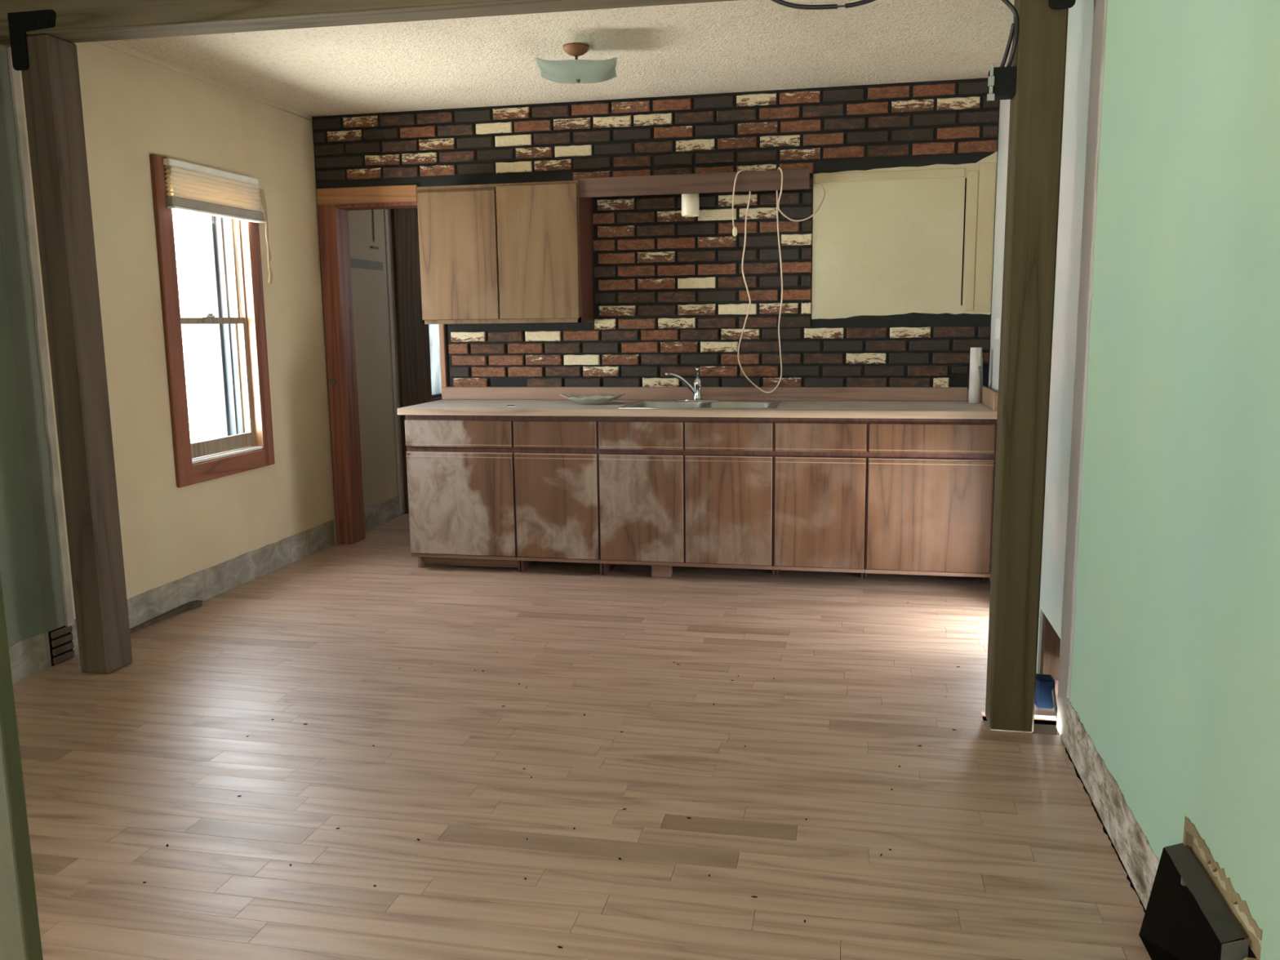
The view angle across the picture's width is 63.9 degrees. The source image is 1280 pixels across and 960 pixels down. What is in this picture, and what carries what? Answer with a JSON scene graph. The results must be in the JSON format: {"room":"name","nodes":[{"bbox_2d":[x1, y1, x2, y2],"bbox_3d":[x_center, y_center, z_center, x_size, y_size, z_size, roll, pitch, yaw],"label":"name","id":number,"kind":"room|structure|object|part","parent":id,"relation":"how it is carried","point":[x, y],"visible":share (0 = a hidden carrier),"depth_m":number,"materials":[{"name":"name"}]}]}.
{"room":"damaged room","nodes":[
{"label":"damaged room","id":0,"kind":"room"},
{"bbox_2d":[0,572,43,959],"bbox_3d":[-0.743,-0.086,1.052,0.142,2.596,0.022,1,9,12],"label":"wall partition","id":1,"kind":"structure","parent":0,"point":[20,931],"depth_m":1.11,"materials":[{"name":"green paint"}]},
{"bbox_2d":[0,40,440,647],"bbox_3d":[-2.566,-0.497,3.862,0.220,2.596,11.700,1,9,12],"label":"wall","id":2,"kind":"structure","parent":0,"point":[134,108],"depth_m":4.99,"materials":[{"name":"beige paint"}]},
{"bbox_2d":[8,632,51,683],"bbox_3d":[-2.592,0.823,3.306,0.005,0.157,1.815,1,9,12],"label":"baseboard","id":3,"kind":"structure","parent":2,"relation":"attached to","point":[30,656],"depth_m":4.08,"materials":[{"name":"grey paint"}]},
{"bbox_2d":[0,44,65,632],"bbox_3d":[-2.417,-0.600,4.029,0.002,2.446,0.115,1,9,12],"label":"trim","id":4,"kind":"structure","parent":2,"relation":"attached to","point":[11,205],"depth_m":4.04,"materials":[{"name":"grey paint"}]},
{"bbox_2d":[7,47,74,626],"bbox_3d":[-2.396,-0.603,4.098,0.014,2.450,0.037,1,9,12],"label":"trim","id":5,"kind":"structure","parent":2,"relation":"attached to","point":[14,74],"depth_m":4.10,"materials":[{"name":"grey wood"}]},
{"bbox_2d":[47,625,75,666],"bbox_3d":[-2.390,0.682,4.244,0.016,0.145,0.123,1,9,12],"label":"air vent","id":6,"kind":"object","parent":2,"relation":"attached to","point":[61,645],"depth_m":4.23,"materials":[{"name":"beige metal"}]},
{"bbox_2d":[71,520,334,657],"bbox_3d":[-2.156,0.496,5.389,0.004,0.158,2.240,1,9,12],"label":"baseboard","id":7,"kind":"structure","parent":2,"relation":"attached to","point":[204,584],"depth_m":5.35,"materials":[{"name":"grey paint"}]},
{"bbox_2d":[94,41,311,119],"bbox_3d":[-2.178,-1.972,5.038,0.008,0.008,2.180,1,9,12],"label":"trim","id":8,"kind":"structure","parent":2,"relation":"attached to","point":[99,42],"depth_m":5.02,"materials":[{"name":"beige paint"}]},
{"bbox_2d":[149,153,275,487],"bbox_3d":[-2.284,-0.797,5.268,0.292,1.555,0.837,1,9,12],"label":"window","id":9,"kind":"structure","parent":2,"relation":"in","point":[216,233],"depth_m":5.51,"materials":[{"name":"red wood"}]},
{"bbox_3d":[-2.227,-0.739,4.886,0.022,1.555,0.103,1,9,12],"label":"casing","id":10,"kind":"part","parent":9,"relation":"part of","materials":[{"name":"red wood"}]},
{"bbox_2d":[162,158,272,284],"bbox_3d":[-2.112,-1.284,5.194,0.059,0.549,0.799,1,9,12],"label":"blind","id":11,"kind":"object","parent":9,"relation":"attached to","point":[192,188],"visible":1,"depth_m":5.11,"materials":[{"name":"white plastic"}]},
{"bbox_3d":[-2.129,-1.536,5.129,0.039,0.030,0.735,1,9,12],"label":"head rail","id":12,"kind":"part","parent":11,"relation":"part of","materials":[{"name":"white plastic"}]},
{"bbox_3d":[-2.119,-1.362,5.167,0.036,0.047,0.767,1,9,12],"label":"rail","id":13,"kind":"part","parent":11,"relation":"part of","materials":[{"name":"white plastic"}]},
{"bbox_3d":[-2.017,-1.314,5.550,0.017,0.498,0.062,1,9,12],"label":"pull cord","id":14,"kind":"part","parent":11,"relation":"part of","materials":[{"name":"beige fabric"}]},
{"bbox_3d":[-2.204,-0.486,5.301,0.024,0.696,0.616,1,9,12],"label":"sash","id":15,"kind":"part","parent":9,"relation":"part of","materials":[{"name":"brown wood"}]},
{"bbox_3d":[-2.280,-0.144,5.375,0.282,0.030,0.638,1,9,12],"label":"sill","id":16,"kind":"part","parent":9,"relation":"part of","materials":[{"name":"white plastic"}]},
{"bbox_3d":[-2.142,-0.075,5.357,0.022,0.097,0.640,1,9,12],"label":"casing","id":17,"kind":"part","parent":9,"relation":"part of","materials":[{"name":"red wood"}]},
{"bbox_3d":[-2.242,-1.134,5.207,0.030,0.673,0.616,1,9,12],"label":"sash","id":18,"kind":"part","parent":9,"relation":"part of","materials":[{"name":"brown wood"}]},
{"bbox_3d":[-2.076,-0.834,5.604,0.022,1.520,0.092,1,9,12],"label":"casing","id":19,"kind":"part","parent":9,"relation":"part of","materials":[{"name":"red wood"}]},
{"bbox_2d":[350,258,382,270],"bbox_3d":[-1.825,-1.430,6.806,0.005,0.055,0.540,1,9,12],"label":"strip","id":20,"kind":"object","parent":2,"relation":"attached to","point":[355,263],"visible":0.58,"depth_m":6.83,"materials":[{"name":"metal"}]},
{"bbox_2d":[371,209,378,248],"bbox_3d":[-1.794,-1.775,6.910,0.012,0.425,0.100,1,9,12],"label":"wire","id":21,"kind":"object","parent":2,"relation":"attached to","point":[375,247],"visible":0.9,"depth_m":6.92,"materials":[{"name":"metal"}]},
{"bbox_2d":[364,495,404,530],"bbox_3d":[-1.787,0.223,7.150,0.004,0.152,1.040,1,9,12],"label":"baseboard","id":22,"kind":"structure","parent":2,"relation":"attached to","point":[375,515],"depth_m":7.12,"materials":[{"name":"grey paint"}]},
{"bbox_2d":[384,208,404,513],"bbox_3d":[-1.740,-0.942,7.262,0.006,2.380,0.090,1,9,12],"label":"trim","id":23,"kind":"structure","parent":2,"relation":"attached to","point":[387,211],"depth_m":7.27,"materials":[{"name":"dark brown wood"}]},
{"bbox_2d":[390,208,441,513],"bbox_3d":[-1.682,-0.984,7.926,0.250,2.300,1.230,1,9,12],"label":"door","id":24,"kind":"structure","parent":2,"relation":"in","point":[418,344],"depth_m":7.46,"materials":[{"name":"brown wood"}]},
{"bbox_3d":[-1.638,-0.608,8.172,0.250,0.120,0.850,1,9,12],"label":"sill","id":25,"kind":"part","parent":24,"relation":"part of","materials":[{"name":"brown wood"}]},
{"bbox_3d":[-1.624,-1.325,8.155,0.004,1.278,0.470,1,9,12],"label":"pane","id":26,"kind":"part","parent":24,"relation":"part of","materials":[{"name":"white glass"}]},
{"bbox_3d":[-1.635,-1.315,8.097,0.060,1.300,0.620,1,9,12],"label":"frame","id":27,"kind":"part","parent":24,"relation":"part of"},
{"bbox_2d":[109,0,1013,116],"bbox_3d":[-0.576,-1.762,3.195,4.500,0.060,12.000,1,9,12],"label":"ceiling","id":28,"kind":"structure","parent":0,"point":[739,46],"depth_m":4.75,"materials":[{"name":"white paint"}]},
{"bbox_2d":[535,42,617,83],"bbox_3d":[-0.278,-1.866,4.592,0.352,0.169,0.352,-1,9,-1],"label":"ceiling light","id":29,"kind":"object","parent":28,"relation":"hanging from","point":[566,71],"visible":1,"depth_m":4.52,"materials":[{"name":"glass"}]},
{"bbox_3d":[-0.277,-1.822,4.599,0.352,0.054,0.352,-1,9,-1],"label":"lamp shade","id":30,"kind":"part","parent":29,"relation":"part of","materials":[{"name":"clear glass"}]},
{"bbox_2d":[12,513,1151,959],"bbox_3d":[-0.542,0.956,3.614,4.500,0.250,12.000,1,9,12],"label":"floor","id":31,"kind":"structure","parent":0,"point":[1000,851],"depth_m":3.08,"materials":[{"name":"brown wood"}]},
{"bbox_2d":[7,8,132,674],"bbox_3d":[-2.172,-0.472,3.978,0.199,2.502,0.163,1,9,12],"label":"support post","id":32,"kind":"object","parent":31,"relation":"on","point":[51,88],"depth_m":3.93,"materials":[{"name":"brown wood"}]},
{"bbox_3d":[-2.202,-1.598,3.728,0.199,0.200,0.010,1,9,12],"label":"corner bracket","id":33,"kind":"part","parent":32,"relation":"part of","materials":[{"name":"black metal"}]},
{"bbox_2d":[0,0,737,47],"bbox_3d":[-0.533,-1.665,3.452,3.883,0.204,0.150,1,9,12],"label":"ceiling beam","id":34,"kind":"structure","parent":32,"relation":"on","point":[76,20],"depth_m":3.59,"materials":[{"name":"brown wood"}]},
{"bbox_2d":[771,0,837,9],"bbox_3d":[0.486,-1.512,3.218,0.265,0.084,0.014,1,9,12],"label":"power cable","id":35,"kind":"object","parent":34,"relation":"hanging from","point":[788,4],"visible":1,"depth_m":3.21,"materials":[{"name":"black rubber"}]},
{"bbox_2d":[844,0,875,8],"bbox_3d":[0.735,-1.506,3.167,0.200,0.082,0.014,1,9,12],"label":"power cable","id":36,"kind":"object","parent":34,"relation":"attached to","point":[862,2],"visible":1,"depth_m":3.18,"materials":[{"name":"black rubber"}]},
{"bbox_2d":[129,600,202,633],"bbox_3d":[-2.259,0.661,4.749,0.055,0.028,0.690,1,9,12],"label":"wood sliver","id":37,"kind":"object","parent":31,"relation":"on","point":[197,603],"visible":0.88,"depth_m":4.89,"materials":[{"name":"brown wood"}]},
{"bbox_2d":[404,415,521,572],"bbox_3d":[-0.921,0.037,5.923,0.620,0.872,0.623,1,9,12],"label":"base cabinet","id":38,"kind":"object","parent":31,"relation":"on","point":[460,469],"visible":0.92,"depth_m":5.62,"materials":[{"name":"brown wood"}]},
{"bbox_3d":[-0.989,-0.252,5.582,0.611,0.146,0.019,1,9,12],"label":"drawer","id":39,"kind":"part","parent":38,"relation":"part of","materials":[{"name":"brown wood"}]},
{"bbox_3d":[-0.988,-0.137,5.597,0.611,0.026,0.019,1,9,12],"label":"finger rail","id":40,"kind":"part","parent":38,"relation":"part of","materials":[{"name":"brown wood"}]},
{"bbox_3d":[-0.984,0.133,5.641,0.611,0.566,0.019,1,9,12],"label":"cabinet door","id":41,"kind":"part","parent":38,"relation":"part of","materials":[{"name":"brown wood"}]},
{"bbox_3d":[-0.977,0.424,5.689,0.620,0.020,0.012,1,9,12],"label":"rail","id":42,"kind":"part","parent":38,"relation":"part of","materials":[{"name":"brown wood"}]},
{"bbox_3d":[-0.622,0.431,5.923,0.013,0.086,0.485,1,9,12],"label":"leg","id":43,"kind":"part","parent":38,"relation":"part of","materials":[{"name":"brown wood"}]},
{"bbox_2d":[142,600,959,948],"bbox_3d":[-0.011,0.798,3.772,2.440,0.002,3.054,1,9,12],"label":"debris","id":44,"kind":"object","parent":31,"relation":"on","point":[559,947],"visible":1,"depth_m":2.88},
{"bbox_2d":[513,415,603,575],"bbox_3d":[-0.388,0.048,5.813,0.468,0.872,0.623,1,9,12],"label":"base cabinet","id":45,"kind":"object","parent":31,"relation":"on","point":[557,468],"visible":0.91,"depth_m":5.51,"materials":[{"name":"brown wood"}]},
{"bbox_3d":[-0.603,0.432,5.919,0.013,0.086,0.485,1,9,12],"label":"leg","id":46,"kind":"part","parent":45,"relation":"part of","materials":[{"name":"brown wood"}]},
{"bbox_3d":[-0.453,-0.242,5.471,0.455,0.146,0.019,1,9,12],"label":"drawer","id":47,"kind":"part","parent":45,"relation":"part of","materials":[{"name":"brown wood"}]},
{"bbox_3d":[-0.452,-0.127,5.487,0.455,0.026,0.019,1,9,12],"label":"finger rail","id":48,"kind":"part","parent":45,"relation":"part of","materials":[{"name":"brown wood"}]},
{"bbox_3d":[-0.449,0.144,5.530,0.455,0.566,0.019,1,9,12],"label":"cabinet door","id":49,"kind":"part","parent":45,"relation":"part of","materials":[{"name":"brown wood"}]},
{"bbox_3d":[-0.444,0.435,5.579,0.468,0.020,0.012,1,9,12],"label":"rail","id":50,"kind":"part","parent":45,"relation":"part of","materials":[{"name":"brown wood"}]},
{"bbox_3d":[-0.163,0.440,5.828,0.013,0.086,0.485,1,9,12],"label":"leg","id":51,"kind":"part","parent":45,"relation":"part of","materials":[{"name":"brown wood"}]},
{"bbox_2d":[651,565,672,577],"bbox_3d":[0.119,0.481,5.564,0.103,0.080,0.075,1,9,12],"label":"wood block","id":52,"kind":"object","parent":31,"relation":"on","point":[666,571],"visible":0.58,"depth_m":5.53,"materials":[{"name":"brown wood"}]},
{"bbox_2d":[597,416,776,575],"bbox_3d":[0.294,0.061,5.672,0.924,0.872,0.623,1,9,12],"label":"base cabinet","id":53,"kind":"object","parent":31,"relation":"on","point":[674,491],"visible":0.95,"depth_m":5.37,"materials":[{"name":"brown wood"}]},
{"bbox_3d":[-0.144,0.441,5.824,0.013,0.086,0.485,1,9,12],"label":"leg","id":54,"kind":"part","parent":53,"relation":"part of","materials":[{"name":"brown wood"}]},
{"bbox_3d":[0.003,-0.233,5.377,0.449,0.146,0.019,1,9,12],"label":"drawer","id":55,"kind":"part","parent":53,"relation":"part of","materials":[{"name":"brown wood"}]},
{"bbox_3d":[0.004,-0.118,5.392,0.449,0.026,0.019,1,9,12],"label":"finger rail","id":56,"kind":"part","parent":53,"relation":"part of","materials":[{"name":"brown wood"}]},
{"bbox_3d":[0.008,0.152,5.436,0.449,0.566,0.019,1,9,12],"label":"cabinet door","id":57,"kind":"part","parent":53,"relation":"part of","materials":[{"name":"brown wood"}]},
{"bbox_3d":[0.239,0.448,5.438,0.924,0.020,0.012,1,9,12],"label":"rail","id":58,"kind":"part","parent":53,"relation":"part of","materials":[{"name":"brown wood"}]},
{"bbox_2d":[397,385,998,418],"bbox_3d":[0.271,-0.434,5.589,3.126,0.124,0.647,1,9,12],"label":"countertop","id":59,"kind":"structure","parent":53,"relation":"on","point":[887,402],"depth_m":5.61,"materials":[{"name":"laminate"}]},
{"bbox_2d":[560,393,625,404],"bbox_3d":[-0.265,-0.452,5.723,0.378,0.060,0.244,1,9,12],"label":"glass dish","id":60,"kind":"object","parent":59,"relation":"on","point":[596,399],"visible":1,"depth_m":5.67,"materials":[{"name":"beige"}]},
{"bbox_2d":[663,366,719,401],"bbox_3d":[0.290,-0.532,5.726,0.301,0.193,0.135,1,9,12],"label":"faucet","id":61,"kind":"object","parent":59,"relation":"on","point":[696,390],"visible":1,"depth_m":5.74,"materials":[{"name":"silver metal"}]},
{"bbox_3d":[0.233,-0.539,5.734,0.181,0.127,0.031,-3,9,-17],"label":"spout","id":62,"kind":"part","parent":61,"relation":"part of","materials":[{"name":"silver metal"}]},
{"bbox_3d":[0.322,-0.599,5.740,0.026,0.065,0.036,1,9,12],"label":"lever","id":63,"kind":"part","parent":61,"relation":"part of","materials":[{"name":"silver metal"}]},
{"bbox_3d":[0.325,-0.447,5.773,0.250,0.011,0.056,1,9,12],"label":"deck plate","id":64,"kind":"part","parent":61,"relation":"part of","materials":[{"name":"silver metal"}]},
{"bbox_2d":[617,400,781,409],"bbox_3d":[0.336,-0.326,5.570,0.816,0.171,0.506,1,9,12],"label":"sink","id":65,"kind":"object","parent":59,"relation":"in","point":[766,405],"visible":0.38,"depth_m":5.69,"materials":[{"name":"silver metal"}]},
{"bbox_3d":[0.147,-0.326,5.591,0.350,0.168,0.385,1,9,12],"label":"bowl","id":66,"kind":"part","parent":65,"relation":"part of","materials":[{"name":"silver metal"}]},
{"bbox_3d":[0.519,-0.319,5.515,0.350,0.168,0.385,1,9,12],"label":"bowl","id":67,"kind":"part","parent":65,"relation":"part of","materials":[{"name":"silver metal"}]},
{"bbox_2d":[968,347,982,403],"bbox_3d":[1.786,-0.556,5.452,0.071,0.293,0.060,1,9,12],"label":"paper roll","id":68,"kind":"object","parent":59,"relation":"on","point":[975,378],"visible":1,"depth_m":5.43,"materials":[{"name":"white paper"}]},
{"bbox_3d":[0.461,0.161,5.343,0.450,0.566,0.019,1,9,12],"label":"cabinet door","id":69,"kind":"part","parent":53,"relation":"part of","materials":[{"name":"brown wood"}]},
{"bbox_3d":[0.457,-0.109,5.299,0.450,0.026,0.019,1,9,12],"label":"finger rail","id":70,"kind":"part","parent":53,"relation":"part of","materials":[{"name":"brown wood"}]},
{"bbox_3d":[0.456,-0.224,5.283,0.450,0.146,0.019,1,9,12],"label":"drawer","id":71,"kind":"part","parent":53,"relation":"part of","materials":[{"name":"brown wood"}]},
{"bbox_3d":[0.757,0.447,5.711,0.013,0.086,0.340,1,9,12],"label":"leg","id":72,"kind":"part","parent":53,"relation":"part of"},
{"bbox_2d":[773,417,867,578],"bbox_3d":[0.976,0.074,5.531,0.468,0.872,0.623,1,9,12],"label":"base cabinet","id":73,"kind":"object","parent":31,"relation":"on","point":[820,464],"visible":0.98,"depth_m":5.22,"materials":[{"name":"brown wood"}]},
{"bbox_3d":[0.921,0.461,5.297,0.468,0.020,0.012,1,9,12],"label":"rail","id":74,"kind":"part","parent":73,"relation":"part of","materials":[{"name":"brown wood"}]},
{"bbox_3d":[0.917,0.170,5.248,0.453,0.566,0.019,1,9,12],"label":"cabinet door","id":75,"kind":"part","parent":73,"relation":"part of","materials":[{"name":"brown wood"}]},
{"bbox_3d":[0.914,-0.100,5.205,0.453,0.026,0.019,1,9,12],"label":"finger rail","id":76,"kind":"part","parent":73,"relation":"part of","materials":[{"name":"brown wood"}]},
{"bbox_3d":[0.913,-0.215,5.189,0.453,0.146,0.019,1,9,12],"label":"drawer","id":77,"kind":"part","parent":73,"relation":"part of","materials":[{"name":"brown wood"}]},
{"bbox_2d":[864,417,996,582],"bbox_3d":[1.506,0.085,5.422,0.614,0.872,0.623,1,9,12],"label":"base cabinet","id":78,"kind":"object","parent":31,"relation":"on","point":[930,491],"visible":0.97,"depth_m":5.12,"materials":[{"name":"brown wood"}]},
{"bbox_3d":[1.450,0.471,5.188,0.614,0.020,0.012,1,9,12],"label":"rail","id":79,"kind":"part","parent":78,"relation":"part of","materials":[{"name":"brown wood"}]},
{"bbox_3d":[1.445,0.180,5.139,0.599,0.566,0.019,1,9,12],"label":"cabinet door","id":80,"kind":"part","parent":78,"relation":"part of","materials":[{"name":"brown wood"}]},
{"bbox_3d":[1.442,-0.090,5.096,0.599,0.026,0.019,1,9,12],"label":"finger rail","id":81,"kind":"part","parent":78,"relation":"part of","materials":[{"name":"brown wood"}]},
{"bbox_3d":[1.440,-0.205,5.080,0.599,0.146,0.019,1,9,12],"label":"drawer","id":82,"kind":"part","parent":78,"relation":"part of","materials":[{"name":"brown wood"}]},
{"bbox_3d":[1.817,0.467,5.492,0.013,0.086,0.340,1,9,12],"label":"leg","id":83,"kind":"part","parent":78,"relation":"part of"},
{"bbox_2d":[985,0,1075,733],"bbox_3d":[1.210,-0.386,3.285,0.212,2.460,0.167,1,9,12],"label":"support post","id":84,"kind":"object","parent":31,"relation":"on","point":[1037,105],"depth_m":3.23,"materials":[{"name":"brown wood"}]},
{"bbox_2d":[986,63,1016,101],"bbox_3d":[1.111,-1.220,3.164,0.083,0.108,0.080,1,9,12],"label":"junction box","id":85,"kind":"object","parent":84,"relation":"attached to","point":[1002,81],"visible":1,"depth_m":3.13,"materials":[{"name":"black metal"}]},
{"bbox_2d":[1000,22,1014,66],"bbox_3d":[1.123,-1.323,3.132,0.017,0.127,0.050,-7,11,-36],"label":"power cable","id":86,"kind":"object","parent":85,"relation":"attached to","point":[1011,33],"visible":1,"depth_m":3.13,"materials":[{"name":"black rubber"}]},
{"bbox_2d":[1000,0,1018,66],"bbox_3d":[1.064,-1.411,3.117,0.164,0.309,0.042,1,9,12],"label":"power cable","id":87,"kind":"object","parent":84,"relation":"attached to","point":[1006,2],"visible":1,"depth_m":3.09,"materials":[{"name":"black rubber"}]},
{"bbox_3d":[1.180,-1.493,3.036,0.212,0.195,0.010,1,9,12],"label":"corner bracket","id":88,"kind":"part","parent":84,"relation":"part of","materials":[{"name":"black metal"}]},
{"bbox_2d":[1138,842,1256,959],"bbox_3d":[1.120,0.902,2.028,0.118,0.300,0.463,1,9,12],"label":"floor vent","id":89,"kind":"object","parent":31,"relation":"on","point":[1191,921],"visible":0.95,"depth_m":2.14,"materials":[{"name":"metal"}]},
{"bbox_2d":[311,77,999,538],"bbox_3d":[-0.023,-0.855,5.982,4.329,2.596,0.158,1,9,12],"label":"wall","id":90,"kind":"structure","parent":0,"point":[889,283],"depth_m":5.71,"materials":[{"name":"brick"}]},
{"bbox_2d":[316,184,447,543],"bbox_3d":[-1.531,-0.678,6.331,0.778,2.177,0.177,1,9,12],"label":"door frame","id":91,"kind":"structure","parent":90,"relation":"in","point":[334,204],"depth_m":6.31,"materials":[{"name":"red wood"}]},
{"bbox_3d":[-1.889,-0.604,6.329,0.044,0.044,0.004,1,9,12],"label":"strike plate","id":92,"kind":"part","parent":91,"relation":"part of","materials":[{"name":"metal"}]},
{"bbox_3d":[-1.883,-0.628,6.336,0.088,2.085,0.020,1,9,12],"label":"casing","id":93,"kind":"part","parent":91,"relation":"part of","materials":[{"name":"red wood"}]},
{"bbox_3d":[-1.627,-1.696,6.114,0.640,0.097,0.022,1,9,12],"label":"head casing","id":94,"kind":"part","parent":91,"relation":"part of","materials":[{"name":"orange wood"}]},
{"bbox_3d":[-1.167,-0.622,6.257,0.033,2.080,0.160,1,9,12],"label":"casing","id":95,"kind":"part","parent":91,"relation":"part of","materials":[{"name":"brown wood"}]},
{"bbox_2d":[416,180,595,324],"bbox_3d":[-0.756,-1.275,5.840,0.933,0.758,0.324,1,9,12],"label":"upper cabinet","id":96,"kind":"object","parent":90,"relation":"attached to","point":[510,252],"visible":0.92,"depth_m":5.68,"materials":[{"name":"brown wood"}]},
{"bbox_3d":[-1.016,-1.258,5.738,0.456,0.715,0.016,1,9,12],"label":"cabinet door","id":97,"kind":"part","parent":96,"relation":"part of","materials":[{"name":"brown wood"}]},
{"bbox_3d":[-0.561,-1.252,5.644,0.458,0.720,0.016,1,9,12],"label":"cabinet door","id":98,"kind":"part","parent":96,"relation":"part of","materials":[{"name":"brown wood"}]},
{"bbox_3d":[-0.306,-1.268,5.759,0.018,0.758,0.301,1,9,12],"label":"panel","id":99,"kind":"part","parent":96,"relation":"part of","materials":[{"name":"brown wood"}]},
{"bbox_2d":[578,168,809,197],"bbox_3d":[0.303,-1.592,5.578,1.232,0.100,0.301,1,9,12],"label":"valance board","id":100,"kind":"object","parent":90,"relation":"attached to","point":[797,179],"visible":1,"depth_m":5.43,"materials":[{"name":"brown wood"}]},
{"bbox_2d":[681,193,699,217],"bbox_3d":[0.274,-1.510,5.588,0.096,0.144,0.096,1,9,12],"label":"socket","id":101,"kind":"object","parent":100,"relation":"hanging from","point":[690,202],"visible":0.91,"depth_m":5.55,"materials":[{"name":"beige plastic"}]},
{"bbox_2d":[732,169,744,236],"bbox_3d":[0.558,-1.468,5.473,0.050,0.340,0.222,4,10,30],"label":"electrical cord","id":102,"kind":"object","parent":100,"relation":"hanging from","point":[735,229],"visible":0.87,"depth_m":5.40,"materials":[{"name":"beige plastic"}]},
{"bbox_2d":[737,190,782,393],"bbox_3d":[0.649,-1.020,5.565,0.253,1.109,0.190,1,9,12],"label":"electrical cord","id":103,"kind":"object","parent":100,"relation":"hanging from","point":[744,373],"visible":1,"depth_m":5.54,"materials":[{"name":"beige plastic"}]},
{"bbox_2d":[777,167,825,221],"bbox_3d":[0.845,-1.505,5.446,0.318,0.278,0.179,-4,9,-22],"label":"electrical cord","id":104,"kind":"object","parent":100,"relation":"hanging from","point":[780,168],"visible":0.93,"depth_m":5.37,"materials":[{"name":"beige plastic"}]},
{"bbox_2d":[441,386,968,401],"bbox_3d":[0.294,-0.495,5.893,3.040,0.076,0.030,1,9,12],"label":"backsplash","id":105,"kind":"structure","parent":90,"relation":"attached to","point":[667,393],"depth_m":5.84,"materials":[{"name":"brown laminate"}]},
{"bbox_3d":[1.413,-1.309,5.546,0.950,0.859,0.007,1,9,12],"label":"painted panel","id":106,"kind":"part","parent":90,"relation":"part of","materials":[{"name":"beige paint"}]},
{"bbox_2d":[988,0,1279,959],"bbox_3d":[1.101,-0.170,1.445,0.186,2.596,8.412,1,9,12],"label":"wall","id":107,"kind":"structure","parent":0,"point":[1175,686],"depth_m":2.23,"materials":[{"name":"green paint"}]},
{"bbox_2d":[994,318,1000,338],"bbox_3d":[1.826,-0.774,5.244,0.006,0.105,0.160,1,9,12],"label":"wall plate","id":108,"kind":"object","parent":107,"relation":"attached to","point":[997,333],"visible":1,"depth_m":5.23,"materials":[{"name":"white plastic"}]},
{"bbox_2d":[1035,674,1060,735],"bbox_3d":[1.406,0.806,3.537,0.064,0.228,0.179,0,9,5],"label":"outlet box","id":109,"kind":"object","parent":107,"relation":"attached to","point":[1045,692],"visible":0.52,"depth_m":3.55,"materials":[{"name":"blue plastic"}]},
{"bbox_2d":[1040,613,1060,679],"bbox_3d":[1.578,0.651,3.742,0.150,0.262,0.400,1,9,12],"label":"trim","id":110,"kind":"structure","parent":107,"relation":"attached to","point":[1051,641],"depth_m":3.89,"materials":[{"name":"brown wood"}]},
{"bbox_2d":[1056,0,1107,742],"bbox_3d":[1.375,-0.438,3.164,0.020,2.596,0.188,1,9,12],"label":"trim","id":111,"kind":"structure","parent":107,"relation":"attached to","point":[1100,15],"depth_m":3.17,"materials":[{"name":"white painted wood"}]},
{"bbox_2d":[1064,697,1159,913],"bbox_3d":[1.262,0.854,2.777,0.008,0.164,1.056,1,9,12],"label":"baseboard","id":112,"kind":"structure","parent":107,"relation":"attached to","point":[1132,846],"depth_m":2.69,"materials":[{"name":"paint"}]},
{"bbox_2d":[1180,816,1262,959],"bbox_3d":[1.129,0.883,1.955,0.097,0.360,0.530,1,9,12],"label":"trim","id":113,"kind":"structure","parent":107,"relation":"attached to","point":[1238,908],"depth_m":1.92,"materials":[{"name":"brown paint"}]}
]}

